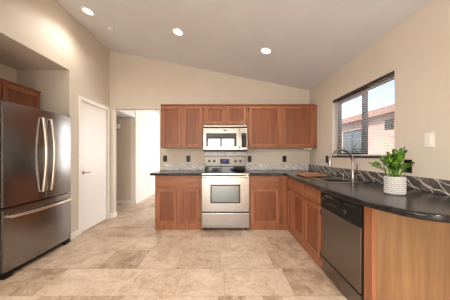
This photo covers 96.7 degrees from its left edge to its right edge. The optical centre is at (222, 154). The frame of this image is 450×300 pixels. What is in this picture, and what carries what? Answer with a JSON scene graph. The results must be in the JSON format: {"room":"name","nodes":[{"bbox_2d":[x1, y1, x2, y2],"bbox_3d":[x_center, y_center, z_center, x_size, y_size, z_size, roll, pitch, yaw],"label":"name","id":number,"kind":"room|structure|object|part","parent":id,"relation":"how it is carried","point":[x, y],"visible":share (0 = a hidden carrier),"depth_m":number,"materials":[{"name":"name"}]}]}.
{"room":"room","nodes":[
{"label":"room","id":0,"kind":"room"},
{"bbox_2d":[0,39,60,113],"bbox_3d":[-2.656,-0.040,2.310,0.740,2.500,1.260,0,0,0],"label":"wall","id":1,"kind":"structure","parent":0,"point":[18,66],"depth_m":2.82,"materials":[{"name":"beige paint"}]},
{"bbox_2d":[0,78,41,108],"bbox_3d":[-2.727,-0.714,2.312,0.355,0.328,1.005,0,0,0],"label":"upper cabinet","id":2,"kind":"object","parent":1,"relation":"attached to","point":[10,91],"visible":0.58,"depth_m":2.51,"materials":[{"name":"brown wood"}]},
{"bbox_3d":[-2.585,-0.707,2.312,0.019,0.314,1.005,0,0,0],"label":"frame","id":3,"kind":"part","parent":2,"relation":"part of","materials":[{"name":"brown wood"}]},
{"bbox_3d":[-2.725,-0.871,2.312,0.353,0.014,1.001,0,0,0],"label":"moulding","id":4,"kind":"part","parent":2,"relation":"part of","materials":[{"name":"brown wood"}]},
{"bbox_3d":[-2.571,-0.702,2.560,0.005,0.178,0.374,0,0,0],"label":"recessed panel","id":5,"kind":"part","parent":2,"relation":"part of","materials":[{"name":"brown wood"}]},
{"bbox_2d":[0,0,159,232],"bbox_3d":[-2.208,-0.390,2.250,0.156,3.200,11.500,0,0,0],"label":"wall","id":6,"kind":"structure","parent":0,"point":[43,29],"depth_m":2.92,"materials":[{"name":"beige paint"}]},
{"bbox_2d":[70,230,78,239],"bbox_3d":[-2.160,1.166,2.904,0.016,0.088,0.164,0,0,0],"label":"baseboard","id":7,"kind":"structure","parent":6,"relation":"attached to","point":[74,234],"depth_m":2.90,"materials":[{"name":"white paint"}]},
{"bbox_2d":[78,95,109,234],"bbox_3d":[-2.213,0.163,3.394,0.126,2.095,0.812,0,0,0],"label":"trim","id":8,"kind":"structure","parent":6,"relation":"attached to","point":[80,98],"depth_m":3.04,"materials":[{"name":"white paint"}]},
{"bbox_2d":[82,101,106,231],"bbox_3d":[-2.161,0.189,3.397,0.092,2.018,0.684,0,0,0],"label":"door","id":9,"kind":"structure","parent":6,"relation":"in","point":[94,119],"depth_m":3.35,"materials":[{"name":"white paint"}]},
{"bbox_2d":[136,191,154,203],"bbox_3d":[-2.124,1.166,6.428,0.016,0.088,3.124,0,0,0],"label":"baseboard","id":10,"kind":"structure","parent":6,"relation":"attached to","point":[153,192],"depth_m":5.43,"materials":[{"name":"white paint"}]},
{"bbox_2d":[116,118,130,200],"bbox_3d":[-3.276,-0.070,4.940,2.049,2.560,0.120,0,0,0],"label":"wall","id":11,"kind":"structure","parent":0,"point":[123,135],"depth_m":4.88,"materials":[{"name":"beige paint"}]},
{"bbox_2d":[116,201,135,203],"bbox_3d":[-3.159,1.166,4.874,2.082,0.088,0.016,0,0,0],"label":"baseboard","id":12,"kind":"structure","parent":11,"relation":"attached to","point":[117,202],"depth_m":4.87,"materials":[{"name":"white paint"}]},
{"bbox_2d":[116,110,134,117],"bbox_3d":[-3.225,-1.125,4.407,2.150,0.450,0.945,0,0,0],"label":"ceiling","id":13,"kind":"structure","parent":0,"point":[119,113],"depth_m":4.62,"materials":[{"name":"paint"}]},
{"bbox_2d":[0,194,346,299],"bbox_3d":[-1.050,1.211,2.400,7.900,0.001,13.200,0,0,0],"label":"floor","id":14,"kind":"structure","parent":0,"point":[123,256],"depth_m":2.16,"materials":[{"name":"tile"}]},
{"bbox_2d":[0,99,71,279],"bbox_3d":[-2.421,0.339,2.340,0.810,1.741,0.870,0,0,0],"label":"refrigerator","id":15,"kind":"object","parent":14,"relation":"on","point":[35,144],"visible":1,"depth_m":2.19,"materials":[{"name":"grey metal"}]},
{"bbox_3d":[-2.119,-0.002,2.128,0.068,1.033,0.447,0,0,0],"label":"door","id":16,"kind":"part","parent":15,"relation":"part of","materials":[{"name":"silver metal"}]},
{"bbox_3d":[-2.119,0.838,2.340,0.068,0.615,0.870,0,0,0],"label":"freezer drawer","id":17,"kind":"part","parent":15,"relation":"part of","materials":[{"name":"silver metal"}]},
{"bbox_3d":[-2.060,0.610,2.340,0.082,0.031,0.792,0,0,0],"label":"handle","id":18,"kind":"part","parent":15,"relation":"part of","materials":[{"name":"silver metal"}]},
{"bbox_3d":[-2.053,0.000,2.300,0.074,0.864,0.029,0,0,0],"label":"handle","id":19,"kind":"part","parent":15,"relation":"part of","materials":[{"name":"silver metal"}]},
{"bbox_3d":[-2.053,0.000,2.410,0.074,0.864,0.029,0,0,0],"label":"handle","id":20,"kind":"part","parent":15,"relation":"part of","materials":[{"name":"silver metal"}]},
{"bbox_3d":[-2.119,-0.002,2.567,0.068,1.033,0.417,0,0,0],"label":"door","id":21,"kind":"part","parent":15,"relation":"part of","materials":[{"name":"silver metal"}]},
{"bbox_2d":[155,175,201,229],"bbox_3d":[-0.718,0.773,3.499,0.745,0.872,0.628,0,0,0],"label":"base cabinet","id":22,"kind":"object","parent":14,"relation":"on","point":[178,199],"visible":0.91,"depth_m":3.20,"materials":[{"name":"brown wood"}]},
{"bbox_3d":[-0.897,0.825,3.201,0.219,0.464,0.005,0,0,0],"label":"recessed panel","id":23,"kind":"part","parent":22,"relation":"part of","materials":[{"name":"brown wood"}]},
{"bbox_3d":[-0.897,0.825,3.195,0.315,0.560,0.020,0,0,0],"label":"door","id":24,"kind":"part","parent":22,"relation":"part of","materials":[{"name":"brown wood"}]},
{"bbox_2d":[150,170,203,175],"bbox_3d":[-0.756,0.316,3.491,0.828,0.040,0.646,0,0,0],"label":"countertop","id":25,"kind":"structure","parent":22,"relation":"on","point":[161,172],"depth_m":3.17,"materials":[{"name":"stone"}]},
{"bbox_3d":[-0.715,0.440,3.195,0.680,0.150,0.020,0,0,0],"label":"drawer","id":26,"kind":"part","parent":22,"relation":"part of","materials":[{"name":"brown wood"}]},
{"bbox_3d":[-0.532,0.825,3.201,0.219,0.464,0.005,0,0,0],"label":"recessed panel","id":27,"kind":"part","parent":22,"relation":"part of","materials":[{"name":"brown wood"}]},
{"bbox_3d":[-0.532,0.825,3.195,0.315,0.560,0.020,0,0,0],"label":"door","id":28,"kind":"part","parent":22,"relation":"part of","materials":[{"name":"brown wood"}]},
{"bbox_2d":[202,156,248,228],"bbox_3d":[0.040,0.617,3.458,0.758,1.184,0.690,0,0,0],"label":"range","id":29,"kind":"object","parent":14,"relation":"on","point":[225,179],"visible":1,"depth_m":3.16,"materials":[{"name":"silver metal"}]},
{"bbox_3d":[0.033,0.130,3.724,0.175,0.090,0.012,0,0,0],"label":"display panel","id":30,"kind":"part","parent":29,"relation":"part of","materials":[{"name":"glass"}]},
{"bbox_3d":[0.040,0.256,3.719,0.738,0.062,0.028,0,0,0],"label":"panel","id":31,"kind":"part","parent":29,"relation":"part of","materials":[{"name":"black glass"}]},
{"bbox_3d":[0.040,0.156,3.763,0.748,0.262,0.081,0,0,0],"label":"control panel","id":32,"kind":"part","parent":29,"relation":"part of","materials":[{"name":"silver metal"}]},
{"bbox_3d":[0.040,1.046,3.186,0.754,0.239,0.046,0,0,0],"label":"storage drawer","id":33,"kind":"part","parent":29,"relation":"part of","materials":[{"name":"silver metal"}]},
{"bbox_3d":[0.040,0.634,3.186,0.754,0.548,0.046,0,0,0],"label":"oven door","id":34,"kind":"part","parent":29,"relation":"part of","materials":[{"name":"silver metal"}]},
{"bbox_3d":[0.040,0.312,3.179,0.758,0.028,0.016,0,0,0],"label":"trim","id":35,"kind":"part","parent":29,"relation":"part of","materials":[{"name":"silver metal"}]},
{"bbox_2d":[202,170,248,172],"bbox_3d":[0.040,0.296,3.463,0.758,0.017,0.573,0,0,0],"label":"cooktop","id":36,"kind":"object","parent":29,"relation":"in","point":[205,171],"depth_m":3.39,"materials":[{"name":"black glass"}]},
{"bbox_3d":[0.040,0.356,3.143,0.718,0.049,0.061,0,0,0],"label":"handle","id":37,"kind":"part","parent":29,"relation":"part of","materials":[{"name":"silver metal"}]},
{"bbox_2d":[249,175,283,229],"bbox_3d":[0.699,0.773,3.499,0.552,0.872,0.628,0,0,0],"label":"base cabinet","id":38,"kind":"object","parent":14,"relation":"on","point":[266,193],"visible":0.88,"depth_m":3.20,"materials":[{"name":"brown wood"}]},
{"bbox_3d":[0.673,0.440,3.195,0.453,0.150,0.020,0,0,0],"label":"drawer","id":39,"kind":"part","parent":38,"relation":"part of","materials":[{"name":"brown wood"}]},
{"bbox_3d":[0.673,0.825,3.195,0.453,0.560,0.020,0,0,0],"label":"door","id":40,"kind":"part","parent":38,"relation":"part of","materials":[{"name":"brown wood"}]},
{"bbox_3d":[0.673,0.825,3.201,0.357,0.464,0.005,0,0,0],"label":"recessed panel","id":41,"kind":"part","parent":38,"relation":"part of","materials":[{"name":"brown wood"}]},
{"bbox_2d":[284,176,292,235],"bbox_3d":[1.312,0.773,3.085,0.673,0.872,0.278,0,0,0],"label":"base cabinet","id":42,"kind":"object","parent":14,"relation":"on","point":[288,182],"visible":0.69,"depth_m":3.10,"materials":[{"name":"brown wood"}]},
{"bbox_3d":[1.031,0.825,3.058,0.005,0.464,0.089,0,0,0],"label":"recessed panel","id":43,"kind":"part","parent":42,"relation":"part of","materials":[{"name":"brown wood"}]},
{"bbox_3d":[1.045,0.773,3.064,0.020,0.872,0.237,0,0,0],"label":"frame","id":44,"kind":"part","parent":42,"relation":"part of","materials":[{"name":"brown wood"}]},
{"bbox_3d":[1.025,0.440,3.058,0.020,0.150,0.185,0,0,0],"label":"drawer","id":45,"kind":"part","parent":42,"relation":"part of","materials":[{"name":"brown wood"}]},
{"bbox_3d":[1.025,0.825,3.058,0.020,0.560,0.185,0,0,0],"label":"door","id":46,"kind":"part","parent":42,"relation":"part of","materials":[{"name":"brown wood"}]},
{"bbox_2d":[293,179,321,269],"bbox_3d":[1.331,0.773,2.517,0.633,0.872,0.857,0,0,0],"label":"base cabinet","id":47,"kind":"object","parent":14,"relation":"on","point":[307,209],"visible":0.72,"depth_m":2.40,"materials":[{"name":"brown wood"}]},
{"bbox_3d":[1.025,0.440,2.730,0.020,0.150,0.390,0,0,0],"label":"drawer","id":48,"kind":"part","parent":47,"relation":"part of","materials":[{"name":"brown wood"}]},
{"bbox_3d":[1.025,0.825,2.730,0.020,0.560,0.390,0,0,0],"label":"door","id":49,"kind":"part","parent":47,"relation":"part of","materials":[{"name":"brown wood"}]},
{"bbox_3d":[1.031,0.825,2.730,0.005,0.464,0.294,0,0,0],"label":"recessed panel","id":50,"kind":"part","parent":47,"relation":"part of","materials":[{"name":"brown wood"}]},
{"bbox_3d":[1.031,0.825,2.300,0.005,0.464,0.294,0,0,0],"label":"recessed panel","id":51,"kind":"part","parent":47,"relation":"part of","materials":[{"name":"brown wood"}]},
{"bbox_3d":[1.025,0.440,2.300,0.020,0.150,0.390,0,0,0],"label":"drawer","id":52,"kind":"part","parent":47,"relation":"part of","materials":[{"name":"brown wood"}]},
{"bbox_3d":[1.025,0.825,2.300,0.020,0.560,0.390,0,0,0],"label":"door","id":53,"kind":"part","parent":47,"relation":"part of","materials":[{"name":"brown wood"}]},
{"bbox_2d":[246,170,449,222],"bbox_3d":[1.036,0.316,2.360,1.226,0.040,2.909,0,0,0],"label":"countertop","id":54,"kind":"structure","parent":47,"relation":"on","point":[416,204],"depth_m":1.41,"materials":[{"name":"stone"}]},
{"bbox_2d":[296,172,327,176],"bbox_3d":[1.247,0.278,2.840,0.384,0.021,0.478,0,0,0],"label":"cutting board","id":55,"kind":"object","parent":54,"relation":"on","point":[305,174],"visible":1,"depth_m":2.71,"materials":[{"name":"brown wood"}]},
{"bbox_2d":[308,175,365,182],"bbox_3d":[1.288,0.380,2.438,0.391,0.180,0.721,0,0,0],"label":"sink","id":56,"kind":"object","parent":54,"relation":"in","point":[329,179],"visible":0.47,"depth_m":2.42,"materials":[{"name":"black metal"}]},
{"bbox_2d":[328,149,357,179],"bbox_3d":[1.392,0.114,2.317,0.316,0.364,0.106,0,0,0],"label":"faucet","id":57,"kind":"object","parent":54,"relation":"on","point":[353,172],"visible":0.94,"depth_m":2.33,"materials":[{"name":"silver metal"}]},
{"bbox_3d":[1.388,0.064,2.340,0.292,0.264,0.028,0,0,0],"label":"spout","id":58,"kind":"part","parent":57,"relation":"part of","materials":[{"name":"silver metal"}]},
{"bbox_2d":[368,147,414,194],"bbox_3d":[1.237,0.116,1.476,0.249,0.359,0.196,0,0,0],"label":"potted plant","id":59,"kind":"object","parent":54,"relation":"on","point":[394,184],"visible":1,"depth_m":1.46,"materials":[{"name":"green plant"}]},
{"bbox_3d":[1.290,0.230,1.502,0.126,0.131,0.126,0,0,0],"label":"pot","id":60,"kind":"part","parent":59,"relation":"part of","materials":[{"name":"white ceramic"}]},
{"bbox_2d":[321,191,363,299],"bbox_3d":[1.306,0.771,1.779,0.609,0.858,0.606,0,0,0],"label":"dishwasher","id":61,"kind":"object","parent":14,"relation":"on","point":[342,220],"visible":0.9,"depth_m":1.69,"materials":[{"name":"silver metal"}]},
{"bbox_3d":[1.040,1.128,1.779,0.027,0.140,0.582,0,0,0],"label":"kick plate","id":62,"kind":"part","parent":61,"relation":"part of","materials":[{"name":"silver metal"}]},
{"bbox_3d":[1.034,0.443,1.779,0.039,0.198,0.600,0,0,0],"label":"control panel","id":63,"kind":"part","parent":61,"relation":"part of","materials":[{"name":"black plastic"}]},
{"bbox_2d":[364,206,449,299],"bbox_3d":[1.341,0.773,1.429,0.613,0.872,0.081,0,0,0],"label":"end panel","id":64,"kind":"object","parent":14,"relation":"on","point":[406,258],"visible":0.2,"depth_m":1.39,"materials":[{"name":"brown wood"}]},
{"bbox_2d":[109,50,309,212],"bbox_3d":[-0.258,-0.395,3.875,3.816,3.210,0.120,0,0,0],"label":"wall","id":65,"kind":"structure","parent":0,"point":[135,82],"depth_m":3.81,"materials":[{"name":"beige paint"}]},
{"bbox_2d":[160,104,202,148],"bbox_3d":[-0.718,-0.495,3.646,0.748,0.765,0.334,0,0,0],"label":"upper cabinet","id":66,"kind":"object","parent":65,"relation":"attached to","point":[181,124],"visible":0.93,"depth_m":3.50,"materials":[{"name":"brown wood"}]},
{"bbox_3d":[-0.901,-0.488,3.495,0.333,0.711,0.020,0,0,0],"label":"door","id":67,"kind":"part","parent":66,"relation":"part of","materials":[{"name":"brown wood"}]},
{"bbox_3d":[-0.901,-0.488,3.501,0.237,0.615,0.005,0,0,0],"label":"recessed panel","id":68,"kind":"part","parent":66,"relation":"part of","materials":[{"name":"brown wood"}]},
{"bbox_3d":[-0.718,-0.871,3.646,0.748,0.014,0.334,0,0,0],"label":"moulding","id":69,"kind":"part","parent":66,"relation":"part of","materials":[{"name":"brown wood"}]},
{"bbox_3d":[-0.528,-0.488,3.495,0.333,0.711,0.020,0,0,0],"label":"door","id":70,"kind":"part","parent":66,"relation":"part of","materials":[{"name":"brown wood"}]},
{"bbox_3d":[-0.528,-0.488,3.501,0.237,0.615,0.005,0,0,0],"label":"recessed panel","id":71,"kind":"part","parent":66,"relation":"part of","materials":[{"name":"brown wood"}]},
{"bbox_2d":[162,164,204,169],"bbox_3d":[-0.755,0.239,3.804,0.820,0.111,0.019,0,0,0],"label":"backsplash","id":72,"kind":"structure","parent":65,"relation":"attached to","point":[164,166],"depth_m":3.79,"materials":[{"name":"grey stone"}]},
{"bbox_2d":[205,152,244,155],"bbox_3d":[0.039,0.121,3.811,0.763,0.338,0.007,0,0,0],"label":"panel","id":73,"kind":"object","parent":65,"relation":"attached to","point":[206,153],"visible":0.21,"depth_m":3.81,"materials":[{"name":"white stone"}]},
{"bbox_2d":[203,104,247,125],"bbox_3d":[0.045,-0.692,3.646,0.779,0.372,0.334,0,0,0],"label":"upper cabinet","id":74,"kind":"object","parent":65,"relation":"attached to","point":[213,114],"visible":0.94,"depth_m":3.50,"materials":[{"name":"brown wood"}]},
{"bbox_3d":[-0.143,-0.684,3.495,0.343,0.319,0.020,0,0,0],"label":"door","id":75,"kind":"part","parent":74,"relation":"part of","materials":[{"name":"brown wood"}]},
{"bbox_3d":[-0.143,-0.684,3.501,0.247,0.223,0.005,0,0,0],"label":"recessed panel","id":76,"kind":"part","parent":74,"relation":"part of","materials":[{"name":"brown wood"}]},
{"bbox_2d":[203,125,246,151],"bbox_3d":[0.040,-0.278,3.591,0.756,0.452,0.444,0,0,0],"label":"microwave","id":77,"kind":"object","parent":74,"relation":"attached to","point":[216,138],"visible":1,"depth_m":3.42,"materials":[{"name":"grey metal"}]},
{"bbox_3d":[-0.033,-0.267,3.439,0.610,0.372,0.040,0,0,0],"label":"door","id":78,"kind":"part","parent":77,"relation":"part of","materials":[{"name":"silver metal"}]},
{"bbox_3d":[0.345,-0.267,3.440,0.145,0.372,0.038,0,0,0],"label":"control panel","id":79,"kind":"part","parent":77,"relation":"part of","materials":[{"name":"silver metal"}]},
{"bbox_3d":[0.045,-0.871,3.646,0.778,0.014,0.334,0,0,0],"label":"moulding","id":80,"kind":"part","parent":74,"relation":"part of","materials":[{"name":"brown wood"}]},
{"bbox_3d":[0.234,-0.684,3.495,0.343,0.319,0.020,0,0,0],"label":"door","id":81,"kind":"part","parent":74,"relation":"part of","materials":[{"name":"brown wood"}]},
{"bbox_3d":[0.234,-0.684,3.501,0.247,0.223,0.005,0,0,0],"label":"recessed panel","id":82,"kind":"part","parent":74,"relation":"part of","materials":[{"name":"brown wood"}]},
{"bbox_2d":[245,164,308,169],"bbox_3d":[1.026,0.239,3.804,1.203,0.111,0.019,0,0,0],"label":"backsplash","id":83,"kind":"structure","parent":65,"relation":"attached to","point":[247,166],"depth_m":3.79,"materials":[{"name":"grey stone"}]},
{"bbox_2d":[247,104,316,149],"bbox_3d":[1.042,-0.484,3.646,1.214,0.787,0.334,0,0,0],"label":"upper cabinet","id":84,"kind":"object","parent":65,"relation":"attached to","point":[270,126],"visible":0.98,"depth_m":3.50,"materials":[{"name":"brown wood"}]},
{"bbox_3d":[0.729,-0.488,3.501,0.457,0.615,0.005,0,0,0],"label":"recessed panel","id":85,"kind":"part","parent":84,"relation":"part of","materials":[{"name":"brown wood"}]},
{"bbox_3d":[0.729,-0.488,3.495,0.553,0.711,0.020,0,0,0],"label":"door","id":86,"kind":"part","parent":84,"relation":"part of","materials":[{"name":"brown wood"}]},
{"bbox_3d":[1.020,-0.871,3.646,1.171,0.014,0.334,0,0,0],"label":"moulding","id":87,"kind":"part","parent":84,"relation":"part of","materials":[{"name":"brown wood"}]},
{"bbox_3d":[1.315,-0.488,3.495,0.540,0.711,0.020,0,0,0],"label":"door","id":88,"kind":"part","parent":84,"relation":"part of","materials":[{"name":"brown wood"}]},
{"bbox_3d":[1.315,-0.488,3.501,0.444,0.615,0.005,0,0,0],"label":"recessed panel","id":89,"kind":"part","parent":84,"relation":"part of","materials":[{"name":"brown wood"}]},
{"bbox_2d":[55,0,431,90],"bbox_3d":[-0.633,-1.755,0.168,4.866,1.134,7.535,0,0,0],"label":"ceiling","id":90,"kind":"structure","parent":0,"point":[309,41],"depth_m":2.50,"materials":[{"name":"paint"}]},
{"bbox_2d":[80,6,94,15],"bbox_3d":[-1.806,-1.913,2.674,0.167,0.041,0.170,0,0,5],"label":"ceiling light","id":91,"kind":"object","parent":90,"relation":"attached to","point":[86,10],"visible":1,"depth_m":2.66,"materials":[{"name":"white glass"}]},
{"bbox_2d":[172,28,183,35],"bbox_3d":[-0.616,-1.672,2.735,0.167,0.041,0.170,0,0,5],"label":"ceiling light","id":92,"kind":"object","parent":90,"relation":"attached to","point":[176,31],"visible":1,"depth_m":2.73,"materials":[{"name":"white glass"}]},
{"bbox_2d":[260,47,271,53],"bbox_3d":[0.593,-1.428,2.760,0.167,0.041,0.170,0,0,5],"label":"ceiling light","id":93,"kind":"object","parent":90,"relation":"attached to","point":[264,50],"visible":1,"depth_m":2.75,"materials":[{"name":"white glass"}]},
{"bbox_2d":[310,0,449,183],"bbox_3d":[1.720,-0.020,0.217,0.140,2.460,7.435,0,0,0],"label":"wall","id":94,"kind":"structure","parent":0,"point":[417,50],"depth_m":1.76,"materials":[{"name":"beige paint"}]},
{"bbox_2d":[332,156,387,157],"bbox_3d":[1.681,0.028,2.467,0.086,0.022,1.084,0,0,0],"label":"sill","id":95,"kind":"structure","parent":94,"relation":"attached to","point":[332,156],"depth_m":2.34,"materials":[{"name":"brown metal"}]},
{"bbox_2d":[338,76,393,155],"bbox_3d":[1.742,-0.386,2.467,0.057,0.850,1.083,0,0,0],"label":"window","id":96,"kind":"structure","parent":94,"relation":"in","point":[380,148],"depth_m":2.40,"materials":[{"name":"brown metal"}]},
{"bbox_3d":[1.736,-0.385,2.703,0.047,0.790,0.555,0,0,0],"label":"sash","id":97,"kind":"part","parent":96,"relation":"part of","materials":[{"name":"brown metal"}]},
{"bbox_2d":[333,71,393,155],"bbox_3d":[1.673,-0.398,2.467,0.044,0.824,1.079,0,0,0],"label":"window blind","id":98,"kind":"object","parent":96,"relation":"attached to","point":[391,74],"visible":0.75,"depth_m":2.31,"materials":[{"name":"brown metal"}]},
{"bbox_3d":[1.676,0.006,2.433,0.024,0.016,0.990,0,0,0],"label":"rail","id":99,"kind":"part","parent":98,"relation":"part of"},
{"bbox_3d":[1.673,-0.794,2.467,0.043,0.032,1.079,0,0,0],"label":"head rail","id":100,"kind":"part","parent":98,"relation":"part of","materials":[{"name":"brown metal"}]},
{"bbox_2d":[309,164,449,194],"bbox_3d":[1.639,0.241,2.360,0.019,0.107,2.908,0,0,0],"label":"backsplash","id":101,"kind":"structure","parent":94,"relation":"attached to","point":[440,186],"depth_m":1.78,"materials":[{"name":"grey stone"}]},
{"bbox_2d":[404,159,411,172],"bbox_3d":[1.646,0.103,1.782,0.008,0.116,0.074,0,0,0],"label":"wall outlet","id":102,"kind":"object","parent":94,"relation":"attached to","point":[409,170],"visible":0.66,"depth_m":1.77,"materials":[{"name":"black plastic"}]},
{"bbox_2d":[424,132,433,146],"bbox_3d":[1.645,-0.115,1.596,0.010,0.116,0.074,0,0,0],"label":"light switch","id":103,"kind":"object","parent":94,"relation":"attached to","point":[428,137],"visible":1,"depth_m":1.59,"materials":[{"name":"white paint"}]}
]}

